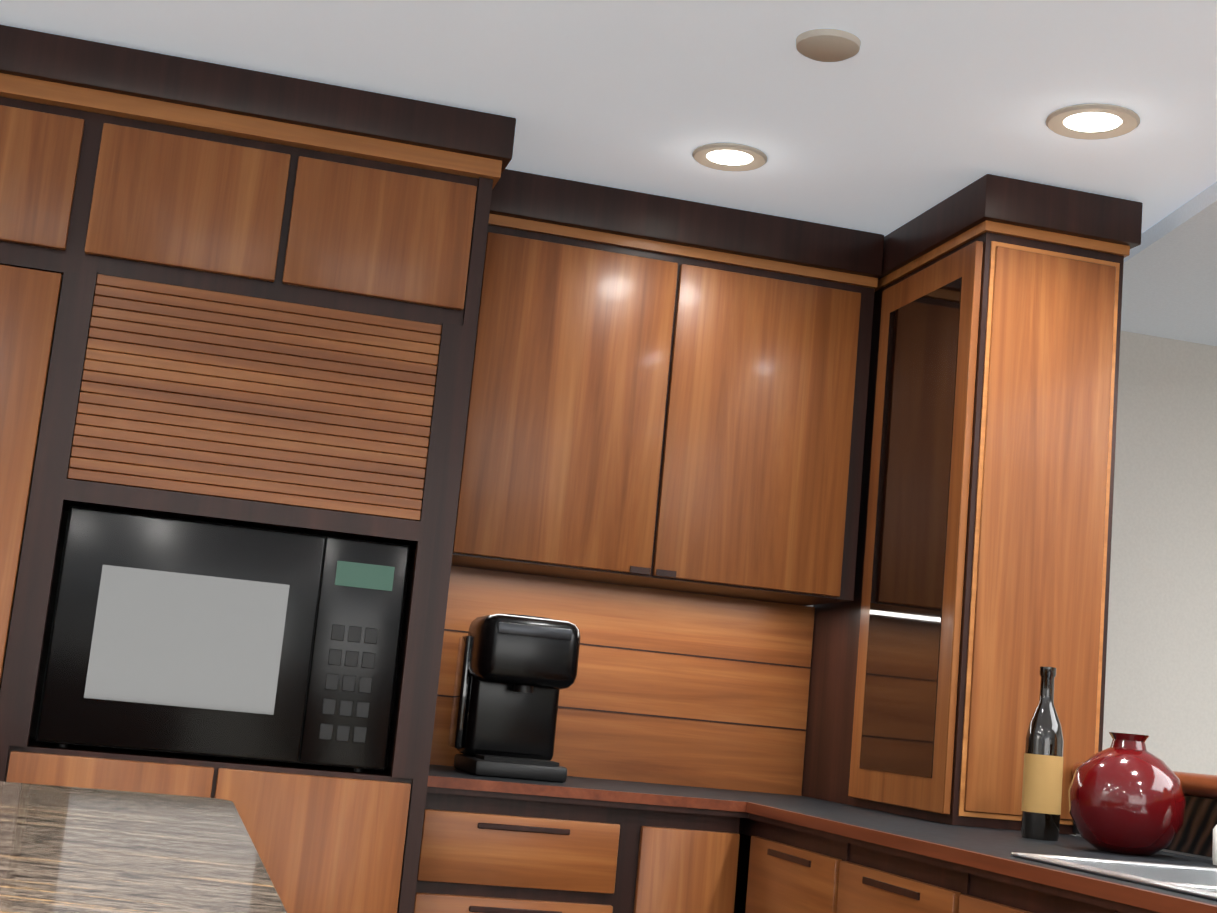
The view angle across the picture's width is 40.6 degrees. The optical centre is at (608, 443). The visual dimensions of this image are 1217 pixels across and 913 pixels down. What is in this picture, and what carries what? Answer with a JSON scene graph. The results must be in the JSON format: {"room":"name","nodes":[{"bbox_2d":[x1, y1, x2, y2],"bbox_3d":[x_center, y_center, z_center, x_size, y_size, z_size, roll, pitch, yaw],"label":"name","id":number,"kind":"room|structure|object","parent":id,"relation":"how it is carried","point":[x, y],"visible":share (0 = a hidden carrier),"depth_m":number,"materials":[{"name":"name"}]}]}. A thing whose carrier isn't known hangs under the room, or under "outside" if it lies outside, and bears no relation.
{"room":"kitchen","nodes":[
{"label":"kitchen","id":0,"kind":"room"},
{"bbox_2d":[0,65,107,340],"bbox_3d":[-1.369,-0.515,3.589,0.472,0.378,0.680,8,-10,-14],"label":"upper cabinet","id":1,"kind":"object","parent":0,"relation":"attached to","point":[50,124],"depth_m":3.30,"materials":[{"name":"brown wood"}]},
{"bbox_2d":[80,85,307,308],"bbox_3d":[-0.948,-0.459,3.693,0.404,0.378,0.680,8,-10,-14],"label":"upper cabinet","id":2,"kind":"object","parent":0,"relation":"attached to","point":[198,198],"depth_m":3.37,"materials":[{"name":"brown wood"}]},
{"bbox_2d":[36,277,471,556],"bbox_3d":[-0.789,-0.033,3.676,0.780,0.445,0.680,8,-10,-14],"label":"upper cabinet","id":3,"kind":"object","parent":0,"relation":"attached to","point":[268,307],"depth_m":3.35,"materials":[{"name":"brown wood"}]},
{"bbox_2d":[284,121,491,336],"bbox_3d":[-0.565,-0.407,3.788,0.392,0.378,0.680,8,-10,-14],"label":"upper cabinet","id":4,"kind":"object","parent":0,"relation":"attached to","point":[387,228],"depth_m":3.47,"materials":[{"name":"brown wood"}]},
{"bbox_2d":[0,0,1216,236],"bbox_3d":[-0.074,-0.978,2.145,9.820,0.100,9.520,8,-10,-14],"label":"ceiling","id":5,"kind":"structure","parent":0,"point":[910,110],"depth_m":3.26,"materials":[{"name":"white paint"}]},
{"bbox_2d":[692,143,767,171],"bbox_3d":[0.270,-0.638,3.672,0.169,0.009,0.169,8,-10,-14],"label":"recessed light","id":6,"kind":"object","parent":5,"relation":"in","point":[733,157],"visible":1,"depth_m":3.67,"materials":[{"name":"beige"}]},
{"bbox_2d":[796,28,860,61],"bbox_3d":[0.402,-0.727,3.020,0.120,0.022,0.120,8,-10,-14],"label":"smoke detector","id":7,"kind":"object","parent":5,"relation":"attached to","point":[828,45],"visible":0.98,"depth_m":2.99,"materials":[{"name":"beige plastic"}]},
{"bbox_2d":[1045,103,1139,139],"bbox_3d":[0.962,-0.639,3.271,0.182,0.009,0.182,8,-10,-14],"label":"recessed light","id":8,"kind":"object","parent":5,"relation":"in","point":[1092,121],"visible":0.98,"depth_m":3.27,"materials":[{"name":"beige"}]},
{"bbox_2d":[1072,762,1216,859],"bbox_3d":[1.421,0.994,1.871,0.168,1.073,3.239,8,-10,-14],"label":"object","id":9,"kind":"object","parent":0,"point":[1193,837],"depth_m":3.06,"materials":[{"name":"brown wood"}]},
{"bbox_2d":[1075,331,1216,835],"bbox_3d":[2.433,0.936,4.822,3.220,2.330,0.120,8,-10,-14],"label":"wall","id":10,"kind":"structure","parent":0,"point":[1161,677],"depth_m":4.61,"materials":[{"name":"white paint"}]},
{"bbox_2d":[1121,182,1216,345],"bbox_3d":[3.325,-0.658,1.689,3.170,0.044,6.758,8,-10,-14],"label":"ceiling","id":11,"kind":"structure","parent":0,"point":[1169,289],"depth_m":4.12,"materials":[{"name":"white paint"}]},
{"bbox_3d":[-0.300,1.409,1.752,9.820,0.100,9.520,8,-10,-14],"label":"floor","id":12,"kind":"structure","parent":0,"visible":0},
{"bbox_2d":[0,265,62,690],"bbox_3d":[-1.706,0.545,3.337,0.928,1.841,0.697,8,-10,-14],"label":"tall cabinet","id":13,"kind":"object","parent":12,"relation":"on","point":[29,301],"visible":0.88,"depth_m":3.23,"materials":[{"name":"brown wood"}]},
{"bbox_2d":[0,729,223,798],"bbox_3d":[-1.086,1.096,3.440,0.390,0.915,0.680,8,-10,-14],"label":"base cabinet","id":14,"kind":"object","parent":12,"relation":"on","point":[23,759],"depth_m":3.19,"materials":[{"name":"brown wood"}]},
{"bbox_2d":[0,781,286,912],"bbox_3d":[-1.538,0.640,0.941,2.550,0.920,1.886,8,-10,-14],"label":"kitchen island","id":15,"kind":"object","parent":12,"relation":"on","point":[64,849],"visible":1,"depth_m":1.44,"materials":[{"name":"stone"}]},
{"bbox_2d":[20,517,419,760],"bbox_3d":[-0.887,0.458,3.804,0.780,0.495,0.255,8,-10,-14],"label":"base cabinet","id":16,"kind":"object","parent":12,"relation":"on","point":[48,591],"depth_m":3.39,"materials":[{"name":"brown wood"}]},
{"bbox_2d":[35,506,409,771],"bbox_3d":[-0.809,0.422,3.482,0.684,0.472,0.391,8,-10,-14],"label":"microwave","id":17,"kind":"object","parent":16,"relation":"in","point":[179,636],"visible":1,"depth_m":3.29,"materials":[{"name":"black plastic"}]},
{"bbox_2d":[220,757,423,912],"bbox_3d":[-0.710,1.147,3.533,0.390,0.915,0.680,8,-10,-14],"label":"base cabinet","id":18,"kind":"object","parent":12,"relation":"on","point":[328,839],"depth_m":3.27,"materials":[{"name":"brown wood"}]},
{"bbox_2d":[414,792,739,912],"bbox_3d":[-0.162,1.244,3.718,0.712,0.885,0.579,8,-10,-14],"label":"base cabinet","id":19,"kind":"object","parent":12,"relation":"on","point":[478,854],"visible":0.85,"depth_m":3.50,"materials":[{"name":"brown wood"}]},
{"bbox_2d":[427,764,742,816],"bbox_3d":[-0.129,0.789,3.782,0.690,0.034,0.595,8,-10,-14],"label":"countertop","id":20,"kind":"structure","parent":19,"relation":"on","point":[441,779],"depth_m":3.53,"materials":[{"name":"laminate"}]},
{"bbox_2d":[448,614,579,782],"bbox_3d":[-0.218,0.582,3.805,0.240,0.364,0.290,8,-10,-14],"label":"coffee maker","id":21,"kind":"object","parent":20,"relation":"on","point":[515,674],"visible":1,"depth_m":3.74,"materials":[{"name":"black plastic"}]},
{"bbox_2d":[735,790,1216,912],"bbox_3d":[0.928,0.669,2.446,0.634,0.034,3.725,8,-10,-14],"label":"countertop","id":22,"kind":"structure","parent":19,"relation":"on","point":[982,852],"depth_m":2.83,"materials":[{"name":"stone"}]},
{"bbox_2d":[801,174,1142,834],"bbox_3d":[0.837,0.180,3.967,0.387,1.401,0.895,8,-10,-14],"label":"cabinet","id":23,"kind":"object","parent":22,"relation":"on","point":[982,579],"visible":0.9,"depth_m":3.61,"materials":[{"name":"brown wood"}]},
{"bbox_2d":[1021,666,1063,840],"bbox_3d":[0.848,0.601,3.204,0.074,0.330,0.074,8,-10,-14],"label":"wine bottle","id":24,"kind":"object","parent":22,"relation":"on","point":[1042,784],"visible":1,"depth_m":3.17,"materials":[{"name":"black glass"}]},
{"bbox_2d":[1011,852,1216,899],"bbox_3d":[0.927,0.713,2.249,0.437,0.196,0.760,8,-10,-14],"label":"sink","id":25,"kind":"object","parent":22,"relation":"in","point":[1196,881],"visible":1,"depth_m":2.58,"materials":[{"name":"silver metal"}]},
{"bbox_2d":[1068,732,1185,855],"bbox_3d":[0.939,0.633,2.984,0.204,0.212,0.204,8,-10,-14],"label":"vase","id":26,"kind":"object","parent":22,"relation":"on","point":[1126,793],"visible":1,"depth_m":2.91,"materials":[{"name":"red ceramic"}]},
{"bbox_2d":[1212,825,1216,864],"bbox_3d":[1.075,0.686,2.866,0.044,0.095,0.043,8,-10,-14],"label":"soap bottle","id":27,"kind":"object","parent":22,"relation":"on","point":[1214,852],"visible":1,"depth_m":2.86,"materials":[{"name":"white plastic"}]},
{"bbox_2d":[734,817,741,908],"bbox_3d":[0.492,1.332,3.869,0.618,0.884,0.599,8,-10,-14],"label":"base cabinet","id":28,"kind":"object","parent":12,"relation":"on","point":[740,825],"depth_m":4.15,"materials":[{"name":"brown wood"}]},
{"bbox_2d":[734,818,825,912],"bbox_3d":[0.631,1.259,3.345,0.618,0.884,0.495,8,-10,-14],"label":"base cabinet","id":29,"kind":"object","parent":12,"relation":"on","point":[780,869],"depth_m":3.40,"materials":[{"name":"brown wood"}]},
{"bbox_2d":[822,838,941,912],"bbox_3d":[0.754,1.194,2.883,0.618,0.884,0.510,8,-10,-14],"label":"base cabinet","id":30,"kind":"object","parent":12,"relation":"on","point":[855,879],"depth_m":2.95,"materials":[{"name":"brown wood"}]},
{"bbox_2d":[938,867,1123,912],"bbox_3d":[0.928,1.103,2.229,0.618,0.884,0.895,8,-10,-14],"label":"base cabinet","id":31,"kind":"object","parent":12,"relation":"on","point":[962,892],"depth_m":2.54,"materials":[{"name":"brown wood"}]},
{"bbox_3d":[-1.532,0.400,3.841,5.020,2.330,0.120,8,-10,-14],"label":"wall","id":32,"kind":"structure","parent":0,"visible":0},
{"bbox_2d":[430,566,814,795],"bbox_3d":[0.003,0.597,4.143,1.064,0.485,0.022,8,-10,-14],"label":"backsplash panel","id":33,"kind":"object","parent":32,"relation":"attached to","point":[668,687],"visible":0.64,"depth_m":4.17,"materials":[{"name":"brown wood"}]},
{"bbox_2d":[451,169,883,605],"bbox_3d":[0.115,-0.115,4.092,1.010,0.916,0.366,8,-10,-14],"label":"upper cabinet","id":34,"kind":"object","parent":32,"relation":"attached to","point":[668,393],"visible":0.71,"depth_m":3.93,"materials":[{"name":"brown wood"}]}
]}

